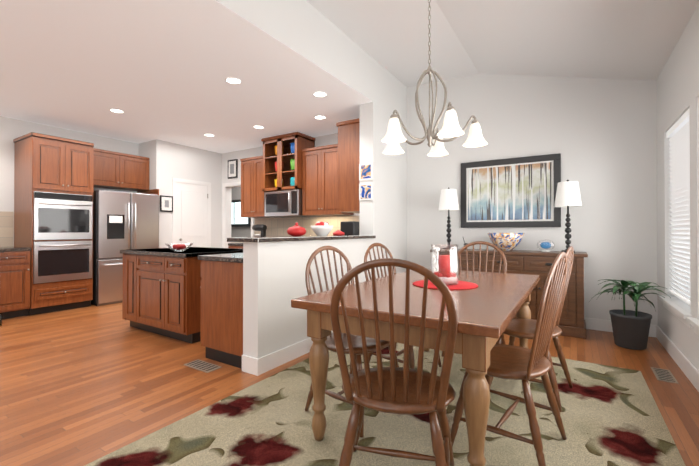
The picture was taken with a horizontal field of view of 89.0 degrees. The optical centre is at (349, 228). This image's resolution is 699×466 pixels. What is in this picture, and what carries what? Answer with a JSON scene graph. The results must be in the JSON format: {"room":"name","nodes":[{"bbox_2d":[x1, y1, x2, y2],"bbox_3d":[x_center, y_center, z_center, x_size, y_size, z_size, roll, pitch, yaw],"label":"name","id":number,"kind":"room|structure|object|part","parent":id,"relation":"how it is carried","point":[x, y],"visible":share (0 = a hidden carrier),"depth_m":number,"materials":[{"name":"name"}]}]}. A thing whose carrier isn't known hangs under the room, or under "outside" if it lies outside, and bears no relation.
{"room":"kitchen","nodes":[
{"label":"kitchen","id":0,"kind":"room"},
{"bbox_2d":[0,249,3,325],"bbox_3d":[-5.501,0.700,2.462,0.230,0.920,4.530,0,0,32],"label":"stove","id":1,"kind":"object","parent":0,"point":[1,250],"depth_m":4.30,"materials":[{"name":"brown paint"}]},
{"bbox_2d":[0,116,138,245],"bbox_3d":[-6.173,-0.221,3.257,0.200,2.770,11.150,0,0,32],"label":"wall","id":2,"kind":"structure","parent":0,"point":[11,129],"depth_m":5.20,"materials":[{"name":"white paint"}]},
{"bbox_2d":[0,211,13,246],"bbox_3d":[-5.626,-0.002,3.931,0.004,0.500,2.875,0,0,32],"label":"wall tile","id":3,"kind":"structure","parent":2,"relation":"attached to","point":[6,228],"depth_m":5.08,"materials":[{"name":"beige tile"}]},
{"bbox_2d":[93,148,158,194],"bbox_3d":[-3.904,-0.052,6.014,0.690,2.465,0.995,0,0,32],"label":"upper cabinet","id":4,"kind":"object","parent":2,"relation":"attached to","point":[119,171],"visible":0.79,"depth_m":6.04,"materials":[{"name":"brown wood"}]},
{"bbox_2d":[139,139,221,247],"bbox_3d":[-3.282,-0.199,7.032,0.670,2.770,1.380,0,0,32],"label":"wall","id":5,"kind":"structure","parent":0,"point":[188,179],"depth_m":6.80,"materials":[{"name":"white paint"}]},
{"bbox_2d":[160,195,172,211],"bbox_3d":[-3.319,-0.452,6.454,0.022,0.290,0.240,0,0,32],"label":"picture","id":6,"kind":"object","parent":5,"relation":"attached to","point":[166,203],"visible":1,"depth_m":6.44,"materials":[{"name":"black"}]},
{"bbox_2d":[0,0,372,153],"bbox_3d":[-4.331,-1.659,4.380,7.729,0.120,15.000,0,0,32],"label":"ceiling","id":7,"kind":"structure","parent":0,"point":[162,70],"depth_m":3.75,"materials":[{"name":"white paint"}]},
{"bbox_2d":[110,109,123,112],"bbox_3d":[-3.143,-1.593,4.812,0.170,0.006,0.170,0,0,32],"label":"recessed light","id":8,"kind":"object","parent":7,"relation":"in","point":[117,110],"visible":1,"depth_m":4.80,"materials":[{"name":"white"}]},
{"bbox_2d":[225,77,241,83],"bbox_3d":[-1.255,-1.599,3.847,0.170,0.006,0.170,0,0,32],"label":"recessed light","id":9,"kind":"object","parent":7,"relation":"in","point":[231,80],"visible":1,"depth_m":3.84,"materials":[{"name":"white"}]},
{"bbox_2d":[253,125,263,128],"bbox_3d":[-1.420,-1.589,5.565,0.170,0.006,0.170,0,0,32],"label":"recessed light","id":10,"kind":"object","parent":7,"relation":"in","point":[258,127],"visible":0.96,"depth_m":5.58,"materials":[{"name":"white"}]},
{"bbox_2d":[313,91,326,96],"bbox_3d":[-0.350,-1.597,4.228,0.170,0.006,0.170,0,0,32],"label":"recessed light","id":11,"kind":"object","parent":7,"relation":"in","point":[320,94],"visible":1,"depth_m":4.23,"materials":[{"name":"white"}]},
{"bbox_2d":[314,115,325,118],"bbox_3d":[-0.418,-1.592,5.085,0.170,0.006,0.170,0,0,32],"label":"recessed light","id":12,"kind":"object","parent":7,"relation":"in","point":[319,117],"visible":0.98,"depth_m":5.09,"materials":[{"name":"white"}]},
{"bbox_2d":[231,187,250,236],"bbox_3d":[-1.690,-0.188,9.061,6.800,2.770,0.150,0,0,32],"label":"wall","id":13,"kind":"structure","parent":0,"point":[240,231],"depth_m":9.83,"materials":[{"name":"grey"}]},
{"bbox_2d":[231,200,250,226],"bbox_3d":[-3.174,-0.428,9.866,1.240,0.740,0.069,0,0,32],"label":"window","id":14,"kind":"structure","parent":13,"relation":"in","point":[237,220],"depth_m":9.77,"materials":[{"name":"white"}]},
{"bbox_2d":[221,133,359,247],"bbox_3d":[-1.329,-0.201,6.698,4.730,2.770,0.165,0,0,32],"label":"wall","id":15,"kind":"structure","parent":0,"point":[228,185],"depth_m":7.35,"materials":[{"name":"white paint"}]},
{"bbox_2d":[228,159,237,178],"bbox_3d":[-2.393,-1.223,7.278,0.280,0.380,0.024,0,0,32],"label":"framed picture","id":16,"kind":"object","parent":15,"relation":"attached to","point":[233,168],"visible":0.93,"depth_m":7.25,"materials":[{"name":"black"}]},
{"bbox_2d":[240,155,264,217],"bbox_3d":[-1.664,-0.761,6.602,0.690,1.090,0.377,0,0,32],"label":"upper cabinet","id":17,"kind":"object","parent":15,"relation":"attached to","point":[252,199],"visible":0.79,"depth_m":6.49,"materials":[{"name":"brown wood"}]},
{"bbox_2d":[261,132,314,191],"bbox_3d":[-1.062,-1.109,6.167,0.825,0.920,0.475,0,0,32],"label":"upper cabinet","id":18,"kind":"object","parent":15,"relation":"attached to","point":[282,162],"visible":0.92,"depth_m":6.05,"materials":[{"name":"brown wood"}]},
{"bbox_2d":[264,189,309,216],"bbox_3d":[-1.057,-0.429,6.170,0.775,0.430,0.458,0,0,32],"label":"microwave","id":19,"kind":"object","parent":18,"relation":"attached to","point":[285,203],"visible":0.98,"depth_m":5.98,"materials":[{"name":"silver metal"}]},
{"bbox_2d":[254,215,359,236],"bbox_3d":[-0.614,0.026,6.162,2.930,0.470,0.004,0,0,32],"label":"wall tile","id":20,"kind":"structure","parent":15,"relation":"attached to","point":[278,227],"depth_m":6.35,"materials":[{"name":"beige tile"}]},
{"bbox_2d":[302,144,353,215],"bbox_3d":[-0.367,-0.766,5.785,0.785,1.090,0.377,0,0,32],"label":"upper cabinet","id":21,"kind":"object","parent":15,"relation":"attached to","point":[319,180],"visible":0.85,"depth_m":5.67,"materials":[{"name":"brown wood"}]},
{"bbox_2d":[216,0,406,358],"bbox_3d":[-2.223,-0.650,0.754,0.375,3.600,11.120,0,0,32],"label":"wall","id":22,"kind":"structure","parent":0,"point":[274,270],"depth_m":3.55,"materials":[{"name":"white paint"}]},
{"bbox_2d":[254,331,332,375],"bbox_3d":[0.072,1.104,4.089,0.014,0.130,3.014,0,0,32],"label":"baseboard","id":23,"kind":"structure","parent":22,"relation":"attached to","point":[260,365],"depth_m":3.05,"materials":[{"name":"white wood"}]},
{"bbox_2d":[287,222,305,235],"bbox_3d":[-0.528,0.005,3.551,0.200,0.140,0.195,0,0,32],"label":"teapot","id":24,"kind":"object","parent":22,"relation":"on","point":[296,229],"visible":1,"depth_m":3.48,"materials":[{"name":"red ceramic"}]},
{"bbox_2d":[311,221,332,235],"bbox_3d":[-0.294,-0.001,3.827,0.250,0.155,0.250,0,0,32],"label":"bowl","id":25,"kind":"object","parent":22,"relation":"on","point":[321,228],"visible":1,"depth_m":3.76,"materials":[{"name":"white ceramic"}]},
{"bbox_2d":[333,230,344,235],"bbox_3d":[-0.127,0.046,4.131,0.140,0.065,0.140,0,0,32],"label":"dish","id":26,"kind":"object","parent":22,"relation":"on","point":[338,233],"visible":1,"depth_m":4.08,"materials":[{"name":"red ceramic"}]},
{"bbox_2d":[336,118,359,213],"bbox_3d":[0.209,-0.825,5.079,0.387,1.200,0.930,0,0,32],"label":"upper cabinet","id":27,"kind":"object","parent":22,"relation":"attached to","point":[348,161],"visible":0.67,"depth_m":4.69,"materials":[{"name":"brown wood"}]},
{"bbox_2d":[340,221,358,234],"bbox_3d":[0.005,-0.005,4.416,0.200,0.170,0.140,0,0,32],"label":"toaster","id":28,"kind":"object","parent":22,"relation":"on","point":[349,227],"visible":0.85,"depth_m":4.35,"materials":[{"name":"black metal"}]},
{"bbox_2d":[359,183,372,200],"bbox_3d":[0.209,-0.468,4.516,0.200,0.220,0.017,0,0,32],"label":"picture","id":29,"kind":"object","parent":22,"relation":"attached to","point":[365,189],"depth_m":4.51,"materials":[{"name":"paper"}]},
{"bbox_2d":[359,162,372,180],"bbox_3d":[0.209,-0.724,4.518,0.200,0.220,0.017,0,0,32],"label":"picture","id":30,"kind":"object","parent":22,"relation":"attached to","point":[365,169],"depth_m":4.51,"materials":[{"name":"paper"}]},
{"bbox_2d":[0,302,698,465],"bbox_3d":[-2.101,1.213,2.959,13.000,0.100,15.000,0,0,32],"label":"floor","id":31,"kind":"structure","parent":0,"point":[83,386],"depth_m":2.69,"materials":[{"name":"brown wood"}]},
{"bbox_2d":[0,250,30,318],"bbox_3d":[-4.715,0.733,4.727,0.684,0.880,0.551,0,0,32],"label":"base cabinet","id":32,"kind":"object","parent":31,"relation":"on","point":[14,282],"depth_m":4.65,"materials":[{"name":"brown wood"}]},
{"bbox_2d":[0,246,30,249],"bbox_3d":[-4.957,0.271,4.336,0.694,0.040,1.475,0,0,32],"label":"countertop","id":33,"kind":"structure","parent":32,"relation":"on","point":[12,247],"depth_m":4.72,"materials":[{"name":"grey stone"}]},
{"bbox_2d":[13,132,93,315],"bbox_3d":[-4.339,-0.059,5.242,0.775,2.470,0.735,0,0,32],"label":"tall cabinet","id":34,"kind":"object","parent":31,"relation":"on","point":[53,198],"visible":1,"depth_m":5.02,"materials":[{"name":"brown wood"}]},
{"bbox_2d":[91,190,158,305],"bbox_3d":[-3.842,0.295,5.964,0.796,1.770,0.940,0,0,32],"label":"fridge","id":35,"kind":"object","parent":31,"relation":"on","point":[125,220],"visible":0.71,"depth_m":5.60,"materials":[{"name":"silver metal"}]},
{"bbox_2d":[120,247,199,328],"bbox_3d":[-2.287,0.732,4.497,0.389,0.880,0.920,0,0,32],"label":"base cabinet","id":36,"kind":"object","parent":31,"relation":"on","point":[131,259],"depth_m":4.10,"materials":[{"name":"brown wood"}]},
{"bbox_2d":[140,251,199,336],"bbox_3d":[-1.936,0.730,4.276,0.678,0.880,0.920,0,0,32],"label":"base cabinet","id":37,"kind":"object","parent":31,"relation":"on","point":[161,292],"depth_m":3.85,"materials":[{"name":"brown wood"}]},
{"bbox_2d":[165,243,191,251],"bbox_3d":[-1.836,0.202,3.843,0.280,0.089,0.276,0,0,32],"label":"bowl","id":38,"kind":"object","parent":37,"relation":"on","point":[180,247],"visible":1,"depth_m":3.80,"materials":[{"name":"clear glass"}]},
{"bbox_2d":[184,359,221,372],"bbox_3d":[-1.242,1.159,3.010,0.320,0.006,0.140,0,0,32],"label":"floor vent","id":39,"kind":"object","parent":31,"relation":"in","point":[203,366],"visible":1,"depth_m":2.99,"materials":[{"name":"silver metal"}]},
{"bbox_2d":[168,251,242,343],"bbox_3d":[-1.571,0.729,4.046,0.419,0.880,0.920,0,0,32],"label":"base cabinet","id":40,"kind":"object","parent":31,"relation":"on","point":[184,271],"depth_m":3.63,"materials":[{"name":"brown wood"}]},
{"bbox_2d":[200,261,242,368],"bbox_3d":[-0.962,0.725,3.353,0.580,0.880,0.596,0,0,32],"label":"base cabinet","id":41,"kind":"object","parent":31,"relation":"on","point":[221,327],"depth_m":3.09,"materials":[{"name":"brown wood"}]},
{"bbox_2d":[198,253,242,264],"bbox_3d":[-0.702,0.267,3.779,0.590,0.040,1.630,0,0,32],"label":"countertop","id":42,"kind":"structure","parent":41,"relation":"on","point":[237,258],"depth_m":3.13,"materials":[{"name":"grey stone"}]},
{"bbox_2d":[228,243,242,248],"bbox_3d":[-1.686,0.743,6.464,0.791,0.880,0.620,0,0,32],"label":"base cabinet","id":43,"kind":"object","parent":31,"relation":"on","point":[230,245],"depth_m":6.34,"materials":[{"name":"brown wood"}]},
{"bbox_2d":[252,224,266,236],"bbox_3d":[-1.626,0.091,6.389,0.300,0.340,0.190,0,0,32],"label":"coffee maker","id":44,"kind":"object","parent":43,"relation":"on","point":[262,228],"visible":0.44,"depth_m":6.32,"materials":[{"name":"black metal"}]},
{"bbox_2d":[85,343,685,465],"bbox_3d":[0.493,1.148,2.218,2.440,0.019,3.050,0,0,32],"label":"rug","id":45,"kind":"object","parent":31,"relation":"on","point":[611,415],"visible":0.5,"depth_m":2.02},
{"bbox_2d":[305,246,398,436],"bbox_3d":[0.031,0.625,2.273,0.488,1.024,0.505,0,0,38],"label":"chair","id":46,"kind":"object","parent":45,"relation":"on","point":[356,344],"visible":0.38,"depth_m":2.23,"materials":[{"name":"brown wood"}]},
{"bbox_2d":[330,258,457,465],"bbox_3d":[0.204,0.621,1.539,0.505,1.024,0.488,0,0,13],"label":"chair","id":47,"kind":"object","parent":45,"relation":"on","point":[394,389],"visible":1,"depth_m":1.39,"materials":[{"name":"brown wood"}]},
{"bbox_2d":[364,243,441,368],"bbox_3d":[0.420,0.629,2.890,0.488,1.024,0.505,0,0,37],"label":"chair","id":48,"kind":"object","parent":45,"relation":"on","point":[411,351],"visible":0.25,"depth_m":2.92,"materials":[{"name":"brown wood"}]},
{"bbox_2d":[291,269,539,465],"bbox_3d":[0.626,0.758,2.414,1.040,0.759,1.880,0,0,32],"label":"dining table","id":49,"kind":"object","parent":45,"relation":"on","point":[490,306],"visible":0.79,"depth_m":1.76,"materials":[{"name":"brown wood"}]},
{"bbox_2d":[412,280,477,289],"bbox_3d":[0.643,0.375,2.406,0.430,0.006,0.430,0,0,32],"label":"placemat","id":50,"kind":"object","parent":49,"relation":"on","point":[461,285],"visible":0.54,"depth_m":2.33,"materials":[{"name":"red fabric"}]},
{"bbox_2d":[430,244,458,284],"bbox_3d":[0.643,0.238,2.406,0.190,0.265,0.190,0,0,32],"label":"candle","id":51,"kind":"object","parent":50,"relation":"on","point":[445,274],"visible":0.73,"depth_m":2.37,"materials":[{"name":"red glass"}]},
{"bbox_2d":[441,241,506,356],"bbox_3d":[1.158,0.631,3.260,0.505,1.024,0.488,0,0,30],"label":"chair","id":52,"kind":"object","parent":45,"relation":"on","point":[498,249],"visible":0.15,"depth_m":3.42,"materials":[{"name":"brown wood"}]},
{"bbox_2d":[451,252,566,465],"bbox_3d":[0.858,0.623,1.886,0.488,1.024,0.505,0,0,40],"label":"chair","id":53,"kind":"object","parent":45,"relation":"on","point":[523,364],"visible":0.88,"depth_m":1.79,"materials":[{"name":"brown wood"}]},
{"bbox_2d":[490,246,573,411],"bbox_3d":[1.289,0.627,2.514,0.488,1.024,0.505,0,0,39],"label":"chair","id":54,"kind":"object","parent":45,"relation":"on","point":[521,328],"visible":0.48,"depth_m":2.49,"materials":[{"name":"brown wood"}]},
{"bbox_2d":[430,248,587,338],"bbox_3d":[1.908,0.721,4.402,1.720,0.900,0.485,0,0,32],"label":"sideboard","id":55,"kind":"object","parent":31,"relation":"on","point":[572,322],"visible":0.44,"depth_m":4.00,"materials":[{"name":"brown wood"}]},
{"bbox_2d":[439,187,458,248],"bbox_3d":[1.330,-0.141,4.765,0.270,0.827,0.270,0,0,32],"label":"lamp","id":56,"kind":"object","parent":55,"relation":"on","point":[448,202],"visible":0.88,"depth_m":4.68,"materials":[{"name":"white fabric"}]},
{"bbox_2d":[487,233,524,250],"bbox_3d":[1.927,0.160,4.388,0.430,0.220,0.430,0,0,32],"label":"glass bowl","id":57,"kind":"object","parent":55,"relation":"on","point":[506,241],"visible":0.94,"depth_m":4.25,"materials":[{"name":"multicoloured glass"}]},
{"bbox_2d":[537,239,554,251],"bbox_3d":[2.301,0.196,4.175,0.189,0.145,0.086,0,0,32],"label":"decorative plate","id":58,"kind":"object","parent":55,"relation":"on","point":[545,245],"visible":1,"depth_m":4.16,"materials":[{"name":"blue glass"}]},
{"bbox_2d":[554,180,581,252],"bbox_3d":[2.481,-0.145,4.040,0.270,0.827,0.270,0,0,32],"label":"lamp","id":59,"kind":"object","parent":55,"relation":"on","point":[567,193],"visible":0.94,"depth_m":3.97,"materials":[{"name":"white fabric"}]},
{"bbox_2d":[589,279,670,349],"bbox_3d":[2.768,0.832,3.553,0.632,0.665,0.592,0,0,32],"label":"potted plant","id":60,"kind":"object","parent":31,"relation":"on","point":[630,328],"visible":1,"depth_m":3.46,"materials":[{"name":"green plant"}]},
{"bbox_2d":[651,367,678,383],"bbox_3d":[2.491,1.158,2.821,0.120,0.006,0.300,0,0,32],"label":"floor vent","id":61,"kind":"object","parent":31,"relation":"in","point":[665,375],"visible":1,"depth_m":2.80,"materials":[{"name":"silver metal"}]},
{"bbox_2d":[306,0,698,86],"bbox_3d":[-0.810,-1.935,-0.011,3.270,0.732,11.320,0,0,32],"label":"ceiling","id":62,"kind":"structure","parent":0,"point":[625,39],"depth_m":3.56,"materials":[{"name":"white paint"}]},
{"bbox_2d":[382,0,487,156],"bbox_3d":[0.544,-1.302,2.450,0.724,1.494,0.720,0,0,32],"label":"chandelier","id":63,"kind":"object","parent":62,"relation":"hanging from","point":[394,137],"visible":1,"depth_m":2.38,"materials":[{"name":"white glass"}]},
{"bbox_2d":[407,73,657,324],"bbox_3d":[2.153,-0.627,4.687,3.270,3.600,0.200,0,0,32],"label":"wall","id":64,"kind":"structure","parent":0,"point":[599,135],"depth_m":4.25,"materials":[{"name":"white paint"}]},
{"bbox_2d":[461,153,560,227],"bbox_3d":[2.047,-0.463,4.611,1.190,0.890,0.035,0,0,32],"label":"painting","id":65,"kind":"object","parent":64,"relation":"attached to","point":[519,192],"depth_m":4.58},
{"bbox_3d":[2.047,-0.463,4.611,1.190,0.890,0.035,0,0,32],"label":"picture frame","id":66,"kind":"part","parent":65,"relation":"part of","materials":[{"name":"black wood"}]},
{"bbox_2d":[584,317,654,336],"bbox_3d":[2.092,1.107,4.589,2.820,0.130,0.014,0,0,32],"label":"baseboard","id":67,"kind":"structure","parent":64,"relation":"attached to","point":[591,323],"depth_m":4.08,"materials":[{"name":"white wood"}]},
{"bbox_2d":[656,4,698,370],"bbox_3d":[0.489,-0.244,-0.838,0.200,2.770,11.320,0,0,32],"label":"wall","id":68,"kind":"structure","parent":0,"point":[677,88],"depth_m":3.03,"materials":[{"name":"white paint"}]},
{"bbox_2d":[658,295,691,327],"bbox_3d":[2.888,0.712,3.117,0.138,0.104,1.000,0,0,32],"label":"sill","id":69,"kind":"structure","parent":68,"relation":"attached to","point":[678,308],"depth_m":3.06,"materials":[{"name":"white"}]},
{"bbox_2d":[655,325,698,391],"bbox_3d":[0.345,1.076,-0.873,0.014,0.130,11.120,0,0,32],"label":"baseboard","id":70,"kind":"structure","parent":68,"relation":"attached to","point":[684,364],"depth_m":2.98,"materials":[{"name":"white wood"}]},
{"bbox_2d":[666,109,689,304],"bbox_3d":[2.950,-0.146,3.083,0.155,1.620,0.900,0,0,32],"label":"window blind","id":71,"kind":"object","parent":68,"relation":"attached to","point":[678,132],"visible":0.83,"depth_m":3.15,"materials":[{"name":"white plastic"}]},
{"bbox_2d":[687,317,698,335],"bbox_3d":[2.307,0.707,2.195,0.138,0.104,1.000,0,0,32],"label":"sill","id":72,"kind":"structure","parent":68,"relation":"attached to","point":[693,322],"depth_m":2.55,"materials":[{"name":"white"}]}
]}

